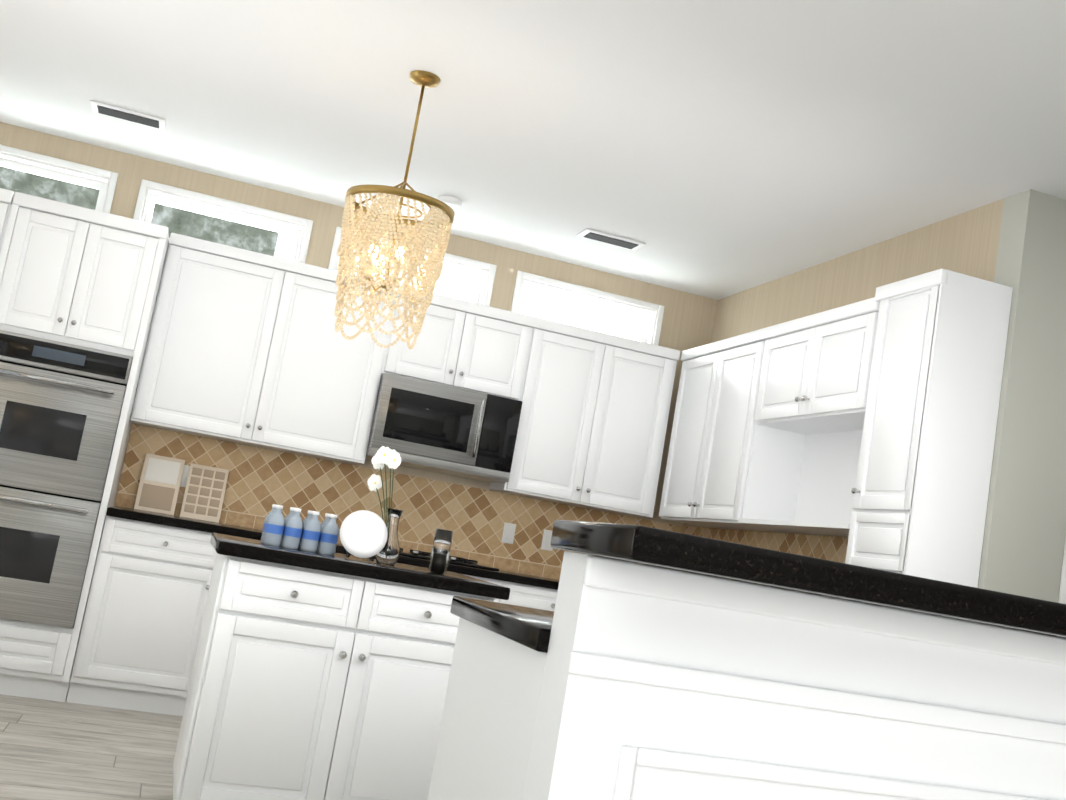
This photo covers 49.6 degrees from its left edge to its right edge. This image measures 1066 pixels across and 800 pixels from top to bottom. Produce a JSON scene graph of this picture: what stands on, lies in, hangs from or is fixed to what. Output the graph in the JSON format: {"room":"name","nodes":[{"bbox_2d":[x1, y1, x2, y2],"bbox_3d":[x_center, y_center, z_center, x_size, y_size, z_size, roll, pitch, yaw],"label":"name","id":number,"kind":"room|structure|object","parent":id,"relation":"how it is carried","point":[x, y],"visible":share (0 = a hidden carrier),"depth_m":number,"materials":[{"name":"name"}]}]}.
{"room":"kitchen","nodes":[
{"label":"kitchen","id":0,"kind":"room"},
{"bbox_2d":[0,694,182,799],"bbox_3d":[0.924,1.476,1.545,8.750,0.100,10.450,12,-8,-16],"label":"floor","id":1,"kind":"structure","parent":0,"point":[53,750],"depth_m":4.45,"materials":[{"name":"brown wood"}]},
{"bbox_2d":[0,188,13,252],"bbox_3d":[-3.124,0.073,5.386,0.906,2.280,0.654,12,-8,-16],"label":"pantry cabinet","id":2,"kind":"object","parent":1,"relation":"on","point":[6,197],"visible":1,"depth_m":5.37,"materials":[{"name":"white paint"}]},
{"bbox_2d":[0,192,168,701],"bbox_3d":[-2.367,0.233,5.607,0.696,2.280,0.654,12,-8,-16],"label":"tall cabinet","id":3,"kind":"object","parent":1,"relation":"on","point":[79,276],"visible":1,"depth_m":5.42,"materials":[{"name":"white paint"}]},
{"bbox_2d":[0,330,132,627],"bbox_3d":[-2.383,0.380,5.556,0.630,1.285,0.666,12,-8,-16],"label":"double oven","id":4,"kind":"object","parent":3,"relation":"in","point":[61,403],"visible":1,"depth_m":5.32,"materials":[{"name":"silver metal"}]},
{"bbox_2d":[66,518,225,715],"bbox_3d":[-1.866,1.054,5.716,0.624,0.874,0.617,12,-8,-16],"label":"base cabinet","id":5,"kind":"object","parent":1,"relation":"on","point":[142,620],"depth_m":5.42,"materials":[{"name":"white paint"}]},
{"bbox_2d":[106,506,558,589],"bbox_3d":[-0.580,0.859,6.113,3.184,0.040,0.647,12,-8,-16],"label":"countertop","id":6,"kind":"structure","parent":5,"relation":"on","point":[114,511],"depth_m":5.68,"materials":[{"name":"black stone"}]},
{"bbox_2d":[134,453,184,515],"bbox_3d":[-1.943,0.440,6.007,0.200,0.297,0.081,12,-8,-16],"label":"board","id":7,"kind":"object","parent":6,"relation":"on","point":[159,485],"visible":0.96,"depth_m":6.00,"materials":[{"name":"beige wood"}]},
{"bbox_2d":[180,463,228,522],"bbox_3d":[-1.727,0.491,6.068,0.200,0.287,0.079,12,-8,-16],"label":"board","id":8,"kind":"object","parent":6,"relation":"on","point":[204,493],"visible":0.98,"depth_m":6.06,"materials":[{"name":"beige wood"}]},
{"bbox_2d":[399,548,498,570],"bbox_3d":[-0.597,0.820,6.129,0.750,0.034,0.481,12,-8,-16],"label":"cooktop","id":9,"kind":"object","parent":6,"relation":"in","point":[451,560],"visible":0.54,"depth_m":5.98,"materials":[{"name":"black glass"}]},
{"bbox_2d":[173,533,509,799],"bbox_3d":[-0.699,0.993,3.916,0.930,0.915,0.770,12,-8,-16],"label":"kitchen island","id":10,"kind":"object","parent":1,"relation":"on","point":[317,676],"visible":0.9,"depth_m":3.58,"materials":[{"name":"white paint"}]},
{"bbox_2d":[261,504,338,555],"bbox_3d":[-0.800,0.445,3.978,0.245,0.137,0.183,12,-8,-16],"label":"water bottles","id":11,"kind":"object","parent":10,"relation":"on","point":[293,530],"visible":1,"depth_m":3.90,"materials":[{"name":"blue plastic"}]},
{"bbox_2d":[340,510,387,560],"bbox_3d":[-0.563,0.449,3.829,0.160,0.166,0.082,12,-8,-16],"label":"plate","id":12,"kind":"object","parent":10,"relation":"on","point":[363,533],"visible":1,"depth_m":3.83,"materials":[{"name":"white ceramic"}]},
{"bbox_2d":[367,446,402,565],"bbox_3d":[-0.505,0.363,3.963,0.150,0.394,0.091,12,-8,-16],"label":"vase","id":13,"kind":"object","parent":10,"relation":"on","point":[388,554],"visible":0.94,"depth_m":3.95,"materials":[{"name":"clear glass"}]},
{"bbox_2d":[429,528,452,573],"bbox_3d":[-0.319,0.524,3.992,0.064,0.150,0.064,12,-8,-16],"label":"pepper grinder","id":14,"kind":"object","parent":10,"relation":"on","point":[441,549],"visible":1,"depth_m":3.97,"materials":[{"name":"black metal"}]},
{"bbox_2d":[371,558,517,604],"bbox_3d":[-0.680,1.305,6.062,0.882,0.874,0.617,12,-8,-16],"label":"base cabinet","id":15,"kind":"object","parent":1,"relation":"on","point":[513,586],"depth_m":5.94,"materials":[{"name":"white paint"}]},
{"bbox_2d":[514,586,557,610],"bbox_3d":[-0.082,1.431,6.237,0.614,0.874,0.617,12,-8,-16],"label":"base cabinet","id":16,"kind":"object","parent":1,"relation":"on","point":[535,597],"depth_m":5.98,"materials":[{"name":"white paint"}]},
{"bbox_2d":[428,520,1065,799],"bbox_3d":[0.985,0.981,2.354,2.299,1.100,1.020,12,-8,-16],"label":"peninsula bar","id":17,"kind":"object","parent":1,"relation":"on","point":[639,662],"visible":1,"depth_m":1.94,"materials":[{"name":"white paint"}]},
{"bbox_2d":[0,122,717,579],"bbox_3d":[-1.379,0.258,6.337,5.110,2.795,0.150,12,-8,-16],"label":"wall","id":18,"kind":"structure","parent":0,"point":[688,320],"depth_m":6.46,"materials":[{"name":"beige paint"}]},
{"bbox_2d":[0,145,117,212],"bbox_3d":[-2.693,-1.123,6.032,0.950,0.340,0.165,12,-8,-16],"label":"window","id":19,"kind":"structure","parent":18,"relation":"in","point":[104,186],"depth_m":6.07,"materials":[{"name":"white paint"}]},
{"bbox_2d":[133,179,312,262],"bbox_3d":[-1.701,-0.913,6.322,0.920,0.340,0.165,12,-8,-16],"label":"window","id":20,"kind":"structure","parent":18,"relation":"in","point":[148,198],"depth_m":6.31,"materials":[{"name":"white paint"}]},
{"bbox_2d":[131,233,402,464],"bbox_3d":[-1.408,-0.245,6.114,1.188,0.970,0.327,12,-8,-16],"label":"upper cabinet","id":21,"kind":"object","parent":18,"relation":"attached to","point":[248,347],"depth_m":5.95,"materials":[{"name":"white paint"}]},
{"bbox_2d":[115,424,678,579],"bbox_3d":[-0.635,0.652,6.448,3.184,0.431,0.009,12,-8,-16],"label":"backsplash","id":22,"kind":"structure","parent":18,"relation":"attached to","point":[260,482],"depth_m":6.37,"materials":[{"name":"tile"}]},
{"bbox_2d":[180,465,189,486],"bbox_3d":[-1.850,0.399,6.083,0.070,0.115,0.008,12,-8,-16],"label":"outlet","id":23,"kind":"object","parent":22,"relation":"attached to","point":[184,478],"depth_m":6.08,"materials":[{"name":"white plastic"}]},
{"bbox_2d":[501,522,515,543],"bbox_3d":[-0.138,0.761,6.584,0.070,0.115,0.008,12,-8,-16],"label":"outlet","id":24,"kind":"object","parent":22,"relation":"attached to","point":[508,533],"depth_m":6.58,"materials":[{"name":"white plastic"}]},
{"bbox_2d":[541,529,552,550],"bbox_3d":[0.088,0.808,6.650,0.070,0.115,0.008,12,-8,-16],"label":"outlet","id":25,"kind":"object","parent":22,"relation":"attached to","point":[547,534],"depth_m":6.64,"materials":[{"name":"white plastic"}]},
{"bbox_2d":[328,227,496,305],"bbox_3d":[-0.704,-0.702,6.613,0.940,0.340,0.165,12,-8,-16],"label":"window","id":26,"kind":"structure","parent":18,"relation":"in","point":[479,274],"depth_m":6.67,"materials":[{"name":"white paint"}]},
{"bbox_2d":[387,287,538,404],"bbox_3d":[-0.444,-0.289,6.416,0.774,0.480,0.327,12,-8,-16],"label":"upper cabinet","id":27,"kind":"object","parent":18,"relation":"attached to","point":[462,344],"depth_m":6.27,"materials":[{"name":"white paint"}]},
{"bbox_2d":[365,373,521,481],"bbox_3d":[-0.506,0.162,6.303,0.767,0.444,0.435,12,-8,-16],"label":"microwave","id":28,"kind":"object","parent":27,"relation":"attached to","point":[438,428],"visible":0.98,"depth_m":6.13,"materials":[{"name":"silver metal"}]},
{"bbox_2d":[489,318,679,517],"bbox_3d":[0.298,0.115,6.613,0.890,0.970,0.327,12,-8,-16],"label":"upper cabinet","id":29,"kind":"object","parent":18,"relation":"attached to","point":[592,427],"depth_m":6.46,"materials":[{"name":"white paint"}]},
{"bbox_2d":[511,271,664,344],"bbox_3d":[0.303,-0.489,6.908,0.940,0.340,0.165,12,-8,-16],"label":"window","id":30,"kind":"structure","parent":18,"relation":"in","point":[645,315],"depth_m":6.91,"materials":[{"name":"white paint"}]},
{"bbox_2d":[0,0,1065,299],"bbox_3d":[1.405,-1.313,1.917,8.750,0.100,10.450,12,-8,-16],"label":"ceiling","id":31,"kind":"structure","parent":0,"point":[716,148],"depth_m":4.56,"materials":[{"name":"white paint"}]},
{"bbox_2d":[90,100,165,130],"bbox_3d":[-1.924,-1.351,5.494,0.340,0.012,0.160,12,-8,-16],"label":"ceiling vent","id":32,"kind":"object","parent":31,"relation":"in","point":[128,115],"visible":0.98,"depth_m":5.47,"materials":[{"name":"white metal"}]},
{"bbox_2d":[334,70,454,349],"bbox_3d":[-0.503,-0.725,4.361,0.414,1.034,0.414,12,-8,-16],"label":"chandelier","id":33,"kind":"object","parent":31,"relation":"hanging from","point":[356,237],"visible":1,"depth_m":4.22,"materials":[{"name":"gold metal"}]},
{"bbox_2d":[437,195,461,207],"bbox_3d":[-0.432,-1.022,5.971,0.130,0.029,0.130,12,-8,-16],"label":"smoke detector","id":34,"kind":"object","parent":31,"relation":"attached to","point":[452,202],"visible":0.77,"depth_m":5.92,"materials":[{"name":"white paint"}]},
{"bbox_2d":[577,228,645,250],"bbox_3d":[0.418,-0.856,6.179,0.340,0.012,0.160,12,-8,-16],"label":"ceiling vent","id":35,"kind":"object","parent":31,"relation":"in","point":[610,239],"visible":0.98,"depth_m":6.15,"materials":[{"name":"white metal"}]},
{"bbox_2d":[683,199,1003,536],"bbox_3d":[1.356,0.647,5.718,0.150,2.795,2.580,12,-8,-16],"label":"wall","id":36,"kind":"structure","parent":0,"point":[966,243],"depth_m":5.52,"materials":[{"name":"beige paint"}]},
{"bbox_2d":[659,329,810,533],"bbox_3d":[1.076,0.188,6.148,0.317,0.969,0.975,12,-8,-16],"label":"upper cabinet","id":37,"kind":"object","parent":36,"relation":"attached to","point":[723,471],"depth_m":5.88,"materials":[{"name":"white paint"}]},
{"bbox_2d":[679,526,847,562],"bbox_3d":[1.192,0.881,5.806,0.010,0.431,2.220,12,-8,-16],"label":"backsplash","id":38,"kind":"structure","parent":36,"relation":"attached to","point":[832,548],"depth_m":5.71,"materials":[{"name":"tile"}]},
{"bbox_2d":[751,298,870,436],"bbox_3d":[1.403,-0.126,5.259,0.317,0.479,0.960,12,-8,-16],"label":"upper cabinet","id":39,"kind":"object","parent":36,"relation":"attached to","point":[807,385],"depth_m":5.23,"materials":[{"name":"white paint"}]},
{"bbox_2d":[839,269,1012,587],"bbox_3d":[1.546,0.119,4.565,0.331,1.170,0.408,12,-8,-16],"label":"upper cabinet","id":40,"kind":"object","parent":36,"relation":"attached to","point":[867,427],"depth_m":4.40,"materials":[{"name":"white paint"}]},
{"bbox_2d":[977,189,1065,602],"bbox_3d":[3.057,0.817,4.798,2.910,2.795,0.150,12,-8,-16],"label":"wall","id":41,"kind":"structure","parent":0,"point":[1022,553],"depth_m":4.43,"materials":[{"name":"grey paint"}]},
{"bbox_2d":[1058,536,1065,603],"bbox_3d":[2.401,1.000,4.582,0.950,2.120,0.186,12,-8,-16],"label":"door frame","id":42,"kind":"structure","parent":41,"relation":"attached to","point":[1062,595],"depth_m":4.39,"materials":[{"name":"white paint"}]},
{"label":"outside","id":43,"kind":"structure","parent":0,"visible":0},
{"bbox_2d":[0,166,641,340],"bbox_3d":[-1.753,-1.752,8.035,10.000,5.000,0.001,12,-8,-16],"label":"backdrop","id":44,"kind":"structure","parent":43,"point":[47,184],"depth_m":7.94,"materials":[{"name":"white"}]}
]}

